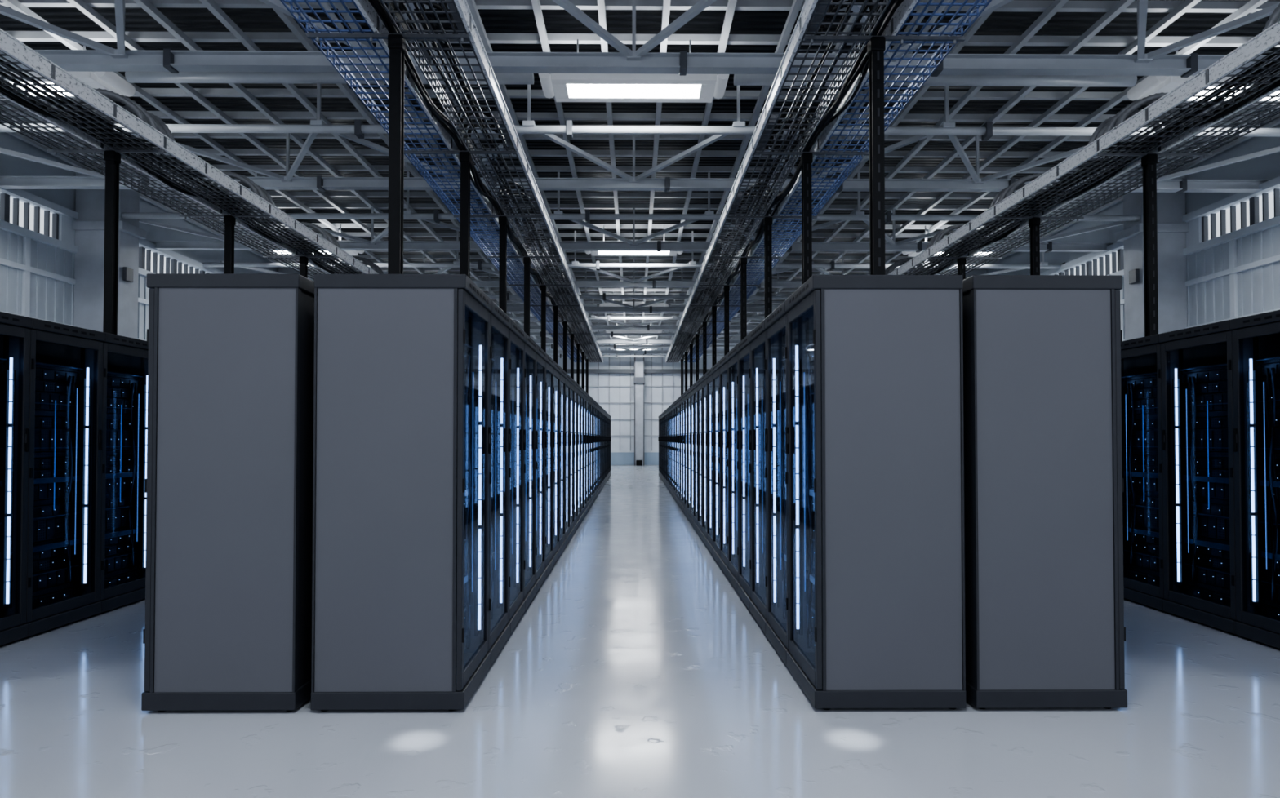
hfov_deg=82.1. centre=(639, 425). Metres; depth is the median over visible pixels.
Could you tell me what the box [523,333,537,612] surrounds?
rack
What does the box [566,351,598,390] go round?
support post
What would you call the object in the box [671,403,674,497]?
rack
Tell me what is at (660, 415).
rack
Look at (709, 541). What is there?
rack
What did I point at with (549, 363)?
rack
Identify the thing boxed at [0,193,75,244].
window
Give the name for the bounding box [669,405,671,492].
rack
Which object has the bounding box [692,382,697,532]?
rack
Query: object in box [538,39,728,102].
ceiling lamp
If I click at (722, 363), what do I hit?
rack
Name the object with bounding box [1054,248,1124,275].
window
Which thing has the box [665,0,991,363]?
cable tray
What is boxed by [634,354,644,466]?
steel column
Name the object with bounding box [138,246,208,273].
window
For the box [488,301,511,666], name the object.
rack
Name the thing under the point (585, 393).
rack
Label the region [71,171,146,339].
concrete column
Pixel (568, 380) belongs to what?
rack
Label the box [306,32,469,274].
support post
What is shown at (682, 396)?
rack
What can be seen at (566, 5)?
roof bracing
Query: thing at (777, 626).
rack
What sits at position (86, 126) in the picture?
cable tray
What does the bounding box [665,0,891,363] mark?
basket
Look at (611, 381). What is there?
wall
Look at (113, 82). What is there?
ceiling lamp
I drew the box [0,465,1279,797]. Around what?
floor
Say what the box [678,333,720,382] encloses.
support post
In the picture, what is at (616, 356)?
roof beam
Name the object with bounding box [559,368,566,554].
rack
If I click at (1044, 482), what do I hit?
rack
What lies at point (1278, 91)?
ceiling lamp
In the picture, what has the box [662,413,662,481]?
rack
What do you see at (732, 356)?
rack
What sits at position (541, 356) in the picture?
rack
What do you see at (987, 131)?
roof beam
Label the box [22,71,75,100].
ceiling lamp
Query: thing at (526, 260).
support post
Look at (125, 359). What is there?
rack
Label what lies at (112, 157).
support post
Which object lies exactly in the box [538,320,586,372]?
support post
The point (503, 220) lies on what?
support post
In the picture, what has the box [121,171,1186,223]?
roof beam
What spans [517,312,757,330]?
roof beam
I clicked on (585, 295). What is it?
roof beam
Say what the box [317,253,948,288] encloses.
roof beam
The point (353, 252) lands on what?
ceiling lamp
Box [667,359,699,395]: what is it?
support post
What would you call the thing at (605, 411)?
rack
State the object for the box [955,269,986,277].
concrete column
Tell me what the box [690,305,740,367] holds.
support post
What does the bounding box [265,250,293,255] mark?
ceiling lamp
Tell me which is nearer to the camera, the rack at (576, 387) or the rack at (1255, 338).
the rack at (1255, 338)
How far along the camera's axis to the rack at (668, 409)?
19.50 m
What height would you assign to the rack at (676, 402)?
2.200 m
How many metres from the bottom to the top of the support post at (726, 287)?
1.985 m
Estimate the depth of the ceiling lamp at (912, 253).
17.22 m
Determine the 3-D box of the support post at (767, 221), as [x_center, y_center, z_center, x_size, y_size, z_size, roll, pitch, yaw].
[1.675,-1.657,9.252,1.120,1.985,0.120,0,-1,0]
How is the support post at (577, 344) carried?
on the rack
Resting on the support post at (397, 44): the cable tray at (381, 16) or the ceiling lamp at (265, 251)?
the cable tray at (381, 16)
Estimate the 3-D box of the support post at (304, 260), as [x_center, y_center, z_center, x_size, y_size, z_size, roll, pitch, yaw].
[-5.223,-1.621,11.265,1.120,1.985,0.120,0,-1,0]
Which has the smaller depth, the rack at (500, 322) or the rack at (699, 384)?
the rack at (500, 322)
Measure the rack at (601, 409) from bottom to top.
2.200 m
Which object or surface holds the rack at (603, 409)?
on the floor
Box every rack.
[0,311,32,645]
[23,318,104,638]
[98,333,148,613]
[141,273,314,712]
[311,273,492,711]
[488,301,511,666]
[508,319,525,635]
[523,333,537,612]
[535,344,546,592]
[544,354,554,577]
[552,361,560,564]
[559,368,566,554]
[564,373,571,546]
[569,377,575,538]
[573,382,578,532]
[577,385,582,525]
[581,388,585,520]
[583,391,587,516]
[586,394,589,512]
[588,395,591,509]
[591,398,593,505]
[592,400,595,502]
[594,401,596,500]
[595,403,598,497]
[597,404,599,494]
[599,406,600,492]
[600,406,602,490]
[601,408,603,488]
[602,408,604,487]
[604,409,604,485]
[604,410,606,484]
[605,411,607,483]
[606,412,608,481]
[607,413,608,480]
[608,413,608,479]
[608,414,609,477]
[609,416,611,474]
[657,417,659,474]
[658,415,660,476]
[660,414,661,479]
[661,413,662,479]
[662,412,664,482]
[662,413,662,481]
[663,411,665,484]
[664,410,666,484]
[665,408,666,487]
[666,408,668,488]
[667,406,670,491]
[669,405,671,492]
[670,404,672,494]
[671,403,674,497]
[673,401,675,499]
[675,400,677,502]
[676,397,679,506]
[679,396,682,509]
[680,394,684,513]
[683,391,687,516]
[686,388,690,521]
[688,385,693,526]
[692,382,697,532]
[696,377,702,538]
[701,373,706,546]
[706,368,713,554]
[711,362,719,565]
[718,354,728,577]
[726,344,738,591]
[736,333,751,610]
[749,319,768,635]
[764,301,788,665]
[785,275,966,710]
[962,275,1127,710]
[1120,333,1165,612]
[1159,320,1238,635]
[1230,310,1279,648]
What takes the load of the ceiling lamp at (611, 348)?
hanging from the roof
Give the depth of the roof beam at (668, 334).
29.02 m
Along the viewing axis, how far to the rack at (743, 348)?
6.32 m
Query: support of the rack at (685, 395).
on the floor
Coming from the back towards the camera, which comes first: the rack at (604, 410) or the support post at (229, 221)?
the rack at (604, 410)
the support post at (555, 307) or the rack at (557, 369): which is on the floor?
the rack at (557, 369)
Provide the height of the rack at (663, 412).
2.200 m
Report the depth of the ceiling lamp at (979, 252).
17.27 m
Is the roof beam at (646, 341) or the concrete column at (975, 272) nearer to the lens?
the concrete column at (975, 272)
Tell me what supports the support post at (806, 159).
on the rack at (732, 356)
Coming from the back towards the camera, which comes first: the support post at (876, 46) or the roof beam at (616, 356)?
the roof beam at (616, 356)
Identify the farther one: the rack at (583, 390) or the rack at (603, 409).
the rack at (603, 409)
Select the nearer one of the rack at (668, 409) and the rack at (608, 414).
the rack at (668, 409)
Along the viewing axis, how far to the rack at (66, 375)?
5.46 m
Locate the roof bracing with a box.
[0,0,1279,351]
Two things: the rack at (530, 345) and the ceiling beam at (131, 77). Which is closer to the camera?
the rack at (530, 345)
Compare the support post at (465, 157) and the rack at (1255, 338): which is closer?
the rack at (1255, 338)
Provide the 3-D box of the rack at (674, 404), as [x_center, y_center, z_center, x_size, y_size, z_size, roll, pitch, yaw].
[1.147,0.566,16.454,0.766,2.200,0.688,0,-1,0]
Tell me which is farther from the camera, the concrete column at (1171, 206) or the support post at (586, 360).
the support post at (586, 360)
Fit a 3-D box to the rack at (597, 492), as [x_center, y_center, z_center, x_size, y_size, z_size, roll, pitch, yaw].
[-1.367,0.578,17.124,0.766,2.200,0.688,0,-1,0]
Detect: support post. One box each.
[47,148,164,335]
[179,213,270,273]
[262,255,337,278]
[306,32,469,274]
[404,150,516,278]
[453,214,542,314]
[486,255,559,336]
[509,284,571,352]
[529,305,579,364]
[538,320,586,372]
[548,333,591,379]
[557,343,595,385]
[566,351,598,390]
[569,359,601,394]
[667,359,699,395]
[671,351,702,391]
[674,343,711,387]
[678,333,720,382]
[684,320,730,375]
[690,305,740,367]
[698,284,760,355]
[711,256,783,341]
[728,215,817,318]
[755,151,869,284]
[804,34,965,275]
[928,256,1001,279]
[995,216,1084,275]
[1097,151,1213,337]
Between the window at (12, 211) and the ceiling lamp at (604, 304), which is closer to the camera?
the window at (12, 211)
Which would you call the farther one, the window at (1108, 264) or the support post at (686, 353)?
the support post at (686, 353)
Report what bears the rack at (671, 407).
on the floor
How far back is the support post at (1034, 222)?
9.26 m
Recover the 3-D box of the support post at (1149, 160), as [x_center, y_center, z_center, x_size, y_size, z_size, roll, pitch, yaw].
[5.071,-1.694,7.211,1.120,1.985,0.120,0,-1,0]
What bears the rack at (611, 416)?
on the floor
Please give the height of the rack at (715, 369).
2.200 m
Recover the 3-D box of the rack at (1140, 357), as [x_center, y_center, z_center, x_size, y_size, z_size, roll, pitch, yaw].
[4.476,0.380,6.133,0.766,2.200,0.688,0,-1,0]
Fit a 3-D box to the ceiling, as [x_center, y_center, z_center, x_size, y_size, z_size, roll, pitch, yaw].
[-0.160,-5.281,19.447,21.200,0.100,37.900,0,-1,0]
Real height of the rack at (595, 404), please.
2.200 m
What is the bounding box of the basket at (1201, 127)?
[928,85,1279,275]
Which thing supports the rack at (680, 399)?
on the floor
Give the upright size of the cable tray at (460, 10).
0.140 m
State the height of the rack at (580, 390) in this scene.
2.200 m
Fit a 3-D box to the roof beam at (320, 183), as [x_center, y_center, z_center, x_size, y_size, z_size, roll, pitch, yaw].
[-0.098,-4.281,11.928,20.600,0.930,0.170,0,-1,0]
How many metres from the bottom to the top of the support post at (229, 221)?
1.985 m
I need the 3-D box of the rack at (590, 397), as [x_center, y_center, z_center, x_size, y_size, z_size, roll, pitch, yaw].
[-1.344,0.528,14.364,0.766,2.200,0.688,0,-1,0]
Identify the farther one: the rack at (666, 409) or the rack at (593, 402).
the rack at (666, 409)
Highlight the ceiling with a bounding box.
[0,0,1279,323]
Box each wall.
[0,99,316,341]
[532,332,737,465]
[940,104,1279,341]
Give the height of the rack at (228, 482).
2.200 m
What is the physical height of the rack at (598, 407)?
2.200 m
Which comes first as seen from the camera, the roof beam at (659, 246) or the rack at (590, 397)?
the rack at (590, 397)
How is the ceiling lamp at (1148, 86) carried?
hanging from the roof
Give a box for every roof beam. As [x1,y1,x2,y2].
[0,0,1279,77]
[0,83,1279,140]
[0,133,1267,193]
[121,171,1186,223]
[149,207,1113,253]
[202,230,1068,271]
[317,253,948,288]
[485,267,790,301]
[506,288,777,313]
[508,293,764,321]
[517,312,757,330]
[529,313,749,337]
[533,335,740,344]
[537,331,735,349]
[546,343,730,354]
[548,343,724,358]
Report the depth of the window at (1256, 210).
12.69 m
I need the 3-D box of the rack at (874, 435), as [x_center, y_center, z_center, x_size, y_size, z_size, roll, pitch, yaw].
[1.250,0.343,4.037,0.766,2.200,0.688,0,-1,0]
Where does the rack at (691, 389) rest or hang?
on the floor
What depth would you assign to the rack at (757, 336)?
5.64 m
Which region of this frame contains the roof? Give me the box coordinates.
[0,0,1279,339]
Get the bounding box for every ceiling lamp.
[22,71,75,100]
[66,71,135,97]
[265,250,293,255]
[344,250,364,255]
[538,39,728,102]
[584,225,683,256]
[599,291,668,306]
[605,320,662,333]
[609,343,657,350]
[902,251,922,256]
[970,252,999,257]
[1126,75,1193,100]
[1186,76,1235,104]
[1253,90,1279,104]
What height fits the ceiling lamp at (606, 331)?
0.650 m
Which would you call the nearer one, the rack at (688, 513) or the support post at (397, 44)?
the support post at (397, 44)
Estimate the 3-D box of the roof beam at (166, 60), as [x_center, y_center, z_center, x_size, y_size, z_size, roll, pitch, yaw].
[-0.066,-4.350,8.079,20.600,0.930,0.170,0,-1,0]
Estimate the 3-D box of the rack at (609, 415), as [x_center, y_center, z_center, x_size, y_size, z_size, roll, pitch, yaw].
[-1.435,0.727,25.402,0.766,2.200,0.688,0,-1,0]
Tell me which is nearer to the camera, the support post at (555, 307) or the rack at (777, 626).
the rack at (777, 626)
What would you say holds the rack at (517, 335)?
on the floor
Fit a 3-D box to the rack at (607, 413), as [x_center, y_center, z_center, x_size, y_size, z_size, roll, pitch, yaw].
[-1.424,0.702,24.022,0.766,2.200,0.688,0,-1,0]
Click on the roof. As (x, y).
(1238, 9)
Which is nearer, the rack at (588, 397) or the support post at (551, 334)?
the rack at (588, 397)
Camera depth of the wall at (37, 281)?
12.91 m
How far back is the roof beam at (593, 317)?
25.17 m
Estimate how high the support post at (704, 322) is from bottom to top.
1.985 m
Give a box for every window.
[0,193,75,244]
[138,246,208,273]
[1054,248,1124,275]
[1186,188,1279,247]
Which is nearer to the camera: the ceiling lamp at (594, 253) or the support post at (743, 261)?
the support post at (743, 261)
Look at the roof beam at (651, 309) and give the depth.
23.45 m
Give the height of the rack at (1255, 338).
2.200 m
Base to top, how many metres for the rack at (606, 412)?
2.200 m
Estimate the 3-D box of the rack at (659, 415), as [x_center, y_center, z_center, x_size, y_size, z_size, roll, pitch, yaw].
[1.067,0.740,26.113,0.766,2.200,0.688,0,-1,0]
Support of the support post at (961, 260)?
on the rack
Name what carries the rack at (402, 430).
on the floor
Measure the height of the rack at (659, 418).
2.200 m
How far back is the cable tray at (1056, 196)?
7.23 m
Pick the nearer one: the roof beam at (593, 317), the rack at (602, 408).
the rack at (602, 408)
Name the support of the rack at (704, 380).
on the floor
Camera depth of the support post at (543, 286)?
13.33 m
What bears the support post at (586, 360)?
on the rack
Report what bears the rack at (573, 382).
on the floor
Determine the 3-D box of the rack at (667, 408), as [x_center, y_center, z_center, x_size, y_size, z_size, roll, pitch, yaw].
[1.118,0.628,19.904,0.766,2.200,0.688,0,-1,0]
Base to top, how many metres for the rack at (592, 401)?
2.200 m
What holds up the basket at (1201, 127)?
on the cable tray at (1056, 196)
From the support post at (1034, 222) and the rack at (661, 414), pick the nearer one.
the support post at (1034, 222)
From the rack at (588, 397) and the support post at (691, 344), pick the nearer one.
the rack at (588, 397)
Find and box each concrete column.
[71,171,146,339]
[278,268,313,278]
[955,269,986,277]
[1115,173,1188,340]
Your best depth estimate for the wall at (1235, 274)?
12.80 m
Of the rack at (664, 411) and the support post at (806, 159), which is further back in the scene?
the rack at (664, 411)
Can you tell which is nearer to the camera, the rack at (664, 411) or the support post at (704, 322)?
the support post at (704, 322)
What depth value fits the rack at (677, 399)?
15.30 m
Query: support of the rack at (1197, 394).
on the floor
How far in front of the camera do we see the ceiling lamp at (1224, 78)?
9.14 m
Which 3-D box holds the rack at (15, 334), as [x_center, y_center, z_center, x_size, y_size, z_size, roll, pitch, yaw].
[-4.546,0.354,4.679,0.766,2.200,0.688,0,-1,0]
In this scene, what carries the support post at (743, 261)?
on the rack at (695, 387)
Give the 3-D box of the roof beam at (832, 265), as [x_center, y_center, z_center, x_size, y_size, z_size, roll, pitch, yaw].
[-0.104,-4.181,17.528,20.680,0.930,0.170,0,-1,0]
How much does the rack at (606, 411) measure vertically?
2.200 m
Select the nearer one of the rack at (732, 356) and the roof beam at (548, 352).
the rack at (732, 356)
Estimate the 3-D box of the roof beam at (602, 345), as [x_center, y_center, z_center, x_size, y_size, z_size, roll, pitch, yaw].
[-0.232,-3.904,32.925,20.680,0.930,0.170,0,-1,0]
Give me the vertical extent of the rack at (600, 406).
2.200 m
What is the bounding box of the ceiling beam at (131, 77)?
[124,71,1137,332]
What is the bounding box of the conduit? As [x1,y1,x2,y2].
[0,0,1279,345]
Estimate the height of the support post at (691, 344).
1.985 m
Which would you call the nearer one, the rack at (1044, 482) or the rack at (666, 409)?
the rack at (1044, 482)
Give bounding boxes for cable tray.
[0,28,383,279]
[280,0,603,362]
[380,0,603,362]
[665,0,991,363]
[884,3,1279,275]

